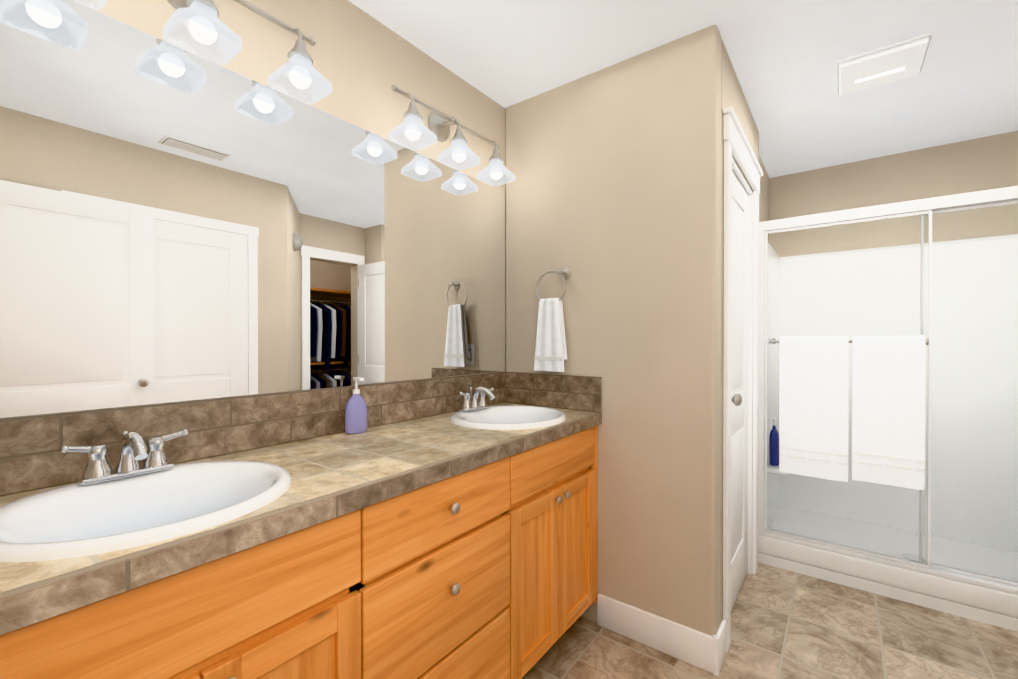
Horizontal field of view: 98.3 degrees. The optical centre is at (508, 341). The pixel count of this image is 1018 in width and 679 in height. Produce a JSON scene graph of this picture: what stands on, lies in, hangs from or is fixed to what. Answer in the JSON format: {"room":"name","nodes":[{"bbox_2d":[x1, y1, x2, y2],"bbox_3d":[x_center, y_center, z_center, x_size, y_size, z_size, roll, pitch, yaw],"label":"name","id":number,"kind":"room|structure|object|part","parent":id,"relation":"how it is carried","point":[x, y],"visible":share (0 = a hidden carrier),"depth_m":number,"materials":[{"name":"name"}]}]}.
{"room":"bathroom","nodes":[
{"label":"bathroom","id":0,"kind":"room"},
{"bbox_2d":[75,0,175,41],"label":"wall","id":1,"kind":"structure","parent":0,"point":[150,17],"depth_m":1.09,"materials":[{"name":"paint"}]},
{"bbox_2d":[172,0,297,86],"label":"wall","id":2,"kind":"structure","parent":0,"point":[266,46],"depth_m":1.29,"materials":[{"name":"paint"}]},
{"bbox_2d":[162,0,241,64],"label":"sconce","id":3,"kind":"object","parent":2,"relation":"attached to","point":[205,26],"depth_m":1.08,"materials":[{"name":"white glass"}]},
{"bbox_3d":[-0.901,-0.777,0.889,0.140,0.080,0.140,0,0,37],"label":"lamp shade","id":4,"kind":"part","parent":3,"relation":"part of","materials":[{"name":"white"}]},
{"bbox_3d":[-0.754,-0.778,1.084,0.140,0.080,0.140,0,0,37],"label":"lamp shade","id":5,"kind":"part","parent":3,"relation":"part of","materials":[{"name":"white glass"}]},
{"bbox_2d":[0,0,504,417],"bbox_3d":[-0.569,-0.306,1.526,0.005,0.918,1.817,0,0,37],"label":"mirror","id":6,"kind":"object","parent":2,"relation":"attached to","point":[177,224],"visible":1,"depth_m":1.18,"materials":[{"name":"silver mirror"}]},
{"bbox_2d":[233,0,332,103],"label":"sconce","id":7,"kind":"object","parent":2,"relation":"attached to","point":[298,71],"depth_m":1.27,"materials":[{"name":"white glass"}]},
{"bbox_3d":[-0.607,-0.779,1.280,0.140,0.080,0.140,0,0,37],"label":"lamp shade","id":8,"kind":"part","parent":7,"relation":"part of","materials":[{"name":"white glass"}]},
{"bbox_2d":[0,372,504,495],"bbox_3d":[-0.566,0.234,1.526,0.011,0.156,1.819,0,0,37],"label":"backsplash","id":9,"kind":"structure","parent":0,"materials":[{"name":"tile"}]},
{"bbox_2d":[245,0,505,178],"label":"wall","id":10,"kind":"structure","parent":0,"point":[363,62],"depth_m":1.64,"materials":[{"name":"paint"}]},
{"bbox_2d":[388,85,515,185],"bbox_3d":[-0.225,-0.861,1.826,0.189,0.238,0.630,0,0,37],"label":"sconce","id":11,"kind":"object","parent":10,"relation":"attached to","point":[409,130],"visible":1,"depth_m":1.79,"materials":[{"name":"white glass"}]},
{"bbox_3d":[-0.353,-0.780,1.616,0.140,0.080,0.140,0,0,37],"label":"lamp shade","id":12,"kind":"part","parent":11,"relation":"part of","materials":[{"name":"white glass"}]},
{"bbox_3d":[-0.206,-0.781,1.812,0.140,0.080,0.140,0,0,37],"label":"lamp shade","id":13,"kind":"part","parent":11,"relation":"part of","materials":[{"name":"white glass"}]},
{"bbox_3d":[-0.058,-0.782,2.007,0.140,0.080,0.140,0,0,37],"label":"lamp shade","id":14,"kind":"part","parent":11,"relation":"part of","materials":[{"name":"white glass"}]},
{"bbox_2d":[506,25,721,634],"bbox_3d":[0.410,0.025,2.001,1.000,2.440,0.110,0,0,37],"label":"wall","id":15,"kind":"structure","parent":0,"point":[613,197],"depth_m":1.83,"materials":[{"name":"paint"}]},
{"bbox_2d":[534,267,570,371],"bbox_3d":[0.200,-0.105,2.045,0.162,0.480,0.071,0,0,37],"label":"towel ring","id":16,"kind":"object","parent":15,"relation":"attached to","point":[551,352],"visible":1,"depth_m":2.02,"materials":[{"name":"white fabric"}]},
{"bbox_2d":[534,298,566,371],"bbox_3d":[0.192,-0.034,2.036,0.156,0.337,0.046,0,0,37],"label":"towel","id":17,"kind":"object","parent":16,"relation":"hanging from","point":[551,350],"depth_m":2.02,"materials":[{"name":"white fabric"}]},
{"bbox_2d":[505,372,601,412],"bbox_3d":[0.193,0.231,2.086,0.528,0.156,0.011,0,0,37],"label":"backsplash","id":18,"kind":"structure","parent":15,"relation":"attached to","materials":[{"name":"tile"}]},
{"bbox_2d":[597,594,725,674],"bbox_3d":[0.628,1.178,1.847,0.491,0.135,0.149,0,0,37],"label":"baseboard","id":19,"kind":"structure","parent":15,"relation":"attached to","point":[699,649],"depth_m":1.76,"materials":[{"name":"white wood"}]},
{"bbox_2d":[348,0,1017,177],"bbox_3d":[1.502,-1.222,1.176,3.970,0.060,4.005,0,0,37],"label":"ceiling","id":20,"kind":"structure","parent":0,"point":[785,56],"depth_m":1.82,"materials":[{"name":"paint"}]},
{"bbox_2d":[836,32,932,94],"bbox_3d":[1.599,-1.179,1.898,0.300,0.031,0.300,0,0,37],"label":"recessed light","id":21,"kind":"object","parent":20,"relation":"in","point":[900,60],"visible":1,"depth_m":1.86,"materials":[{"name":"white plastic"}]},
{"bbox_2d":[720,40,768,623],"bbox_3d":[1.329,0.022,2.523,0.160,2.440,1.830,0,0,37],"label":"wall","id":22,"kind":"structure","parent":0,"point":[733,96],"depth_m":1.85,"materials":[{"name":"paint"}]},
{"bbox_2d":[731,170,748,610],"bbox_3d":[1.096,0.225,2.092,0.107,2.015,0.644,0,0,37],"label":"door","id":23,"kind":"structure","parent":22,"relation":"in","point":[739,409],"depth_m":2.16,"materials":[{"name":"white wood"}]},
{"bbox_2d":[723,106,762,652],"bbox_3d":[1.069,0.158,2.112,0.150,2.172,0.850,0,0,37],"label":"door frame","id":24,"kind":"structure","parent":22,"relation":"attached to","point":[737,146],"depth_m":1.95,"materials":[{"name":"white wood"}]},
{"bbox_2d":[521,563,1017,678],"bbox_3d":[1.502,1.278,1.188,3.970,0.060,4.005,0,0,37],"label":"floor","id":25,"kind":"structure","parent":0,"point":[786,624],"depth_m":1.81,"materials":[{"name":"tile"}]},
{"bbox_2d":[0,420,601,678],"bbox_3d":[-0.351,0.804,1.367,0.546,0.888,1.820,0,0,37],"label":"bathroom vanity","id":26,"kind":"object","parent":25,"relation":"on","point":[442,528],"depth_m":1.02,"materials":[{"name":"brown wood"}]},
{"bbox_2d":[0,412,599,619],"bbox_3d":[-0.360,0.335,1.371,0.526,0.046,1.820,0,0,37],"label":"countertop","id":27,"kind":"structure","parent":26,"relation":"on","point":[382,457],"depth_m":1.08,"materials":[{"name":"brown tile"}]},
{"bbox_2d":[56,424,187,483],"bbox_3d":[-0.819,0.246,0.959,0.139,0.102,0.211,0,0,37],"label":"faucet","id":28,"kind":"object","parent":27,"relation":"on","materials":[{"name":"silver metal"}]},
{"bbox_2d":[0,448,339,587],"bbox_3d":[-0.704,0.376,0.873,0.464,0.159,0.496,0,0,37],"label":"sink","id":29,"kind":"object","parent":27,"relation":"in","point":[47,527],"depth_m":0.91,"materials":[{"name":"white ceramic"}]},
{"bbox_2d":[345,377,367,433],"bbox_3d":[-0.521,0.216,1.508,0.060,0.190,0.082,0,0,37],"label":"soap dispenser","id":30,"kind":"object","parent":27,"relation":"on","point":[356,416],"visible":0.98,"depth_m":1.49,"materials":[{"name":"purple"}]},
{"bbox_2d":[456,384,495,411],"bbox_3d":[-0.117,0.242,1.890,0.139,0.102,0.211,0,0,37],"label":"faucet","id":31,"kind":"object","parent":27,"relation":"on","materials":[{"name":"silver metal"}]},
{"bbox_2d":[420,400,587,435],"bbox_3d":[-0.003,0.372,1.804,0.464,0.159,0.496,0,0,37],"label":"sink","id":32,"kind":"object","parent":27,"relation":"in","point":[505,415],"depth_m":1.90,"materials":[{"name":"white ceramic"}]},
{"bbox_2d":[758,186,1017,631],"bbox_3d":[2.189,0.285,2.405,1.443,1.915,0.981,0,0,37],"label":"shower","id":33,"kind":"object","parent":25,"relation":"on","point":[887,421],"visible":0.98,"depth_m":2.50,"materials":[{"name":"white plastic"}]},
{"bbox_2d":[779,336,847,481],"bbox_3d":[1.580,0.332,2.289,0.290,0.726,0.062,0,0,37],"label":"towel","id":34,"kind":"object","parent":33,"relation":"hanging from","point":[813,369],"depth_m":2.26,"materials":[{"name":"white fabric"}]},
{"bbox_3d":[1.706,0.221,2.265,0.676,1.676,0.014,0,0,37],"label":"glass door","id":35,"kind":"part","parent":33,"relation":"part of","materials":[{"name":"white"}]},
{"bbox_2d":[852,335,924,489],"bbox_3d":[1.814,0.324,2.112,0.262,0.710,0.062,0,0,37],"label":"towel","id":36,"kind":"object","parent":33,"relation":"hanging from","point":[888,372],"depth_m":2.09,"materials":[{"name":"white fabric"}]},
{"bbox_3d":[2.238,0.223,1.899,0.684,1.676,0.014,0,0,37],"label":"glass door","id":37,"kind":"part","parent":33,"relation":"part of","materials":[{"name":"white"}]},
{"bbox_2d":[769,131,1017,256],"bbox_3d":[2.300,0.020,3.013,2.800,2.440,0.120,0,0,37],"label":"wall","id":38,"kind":"structure","parent":0,"point":[979,164],"depth_m":2.79,"materials":[{"name":"paint"}]}
]}

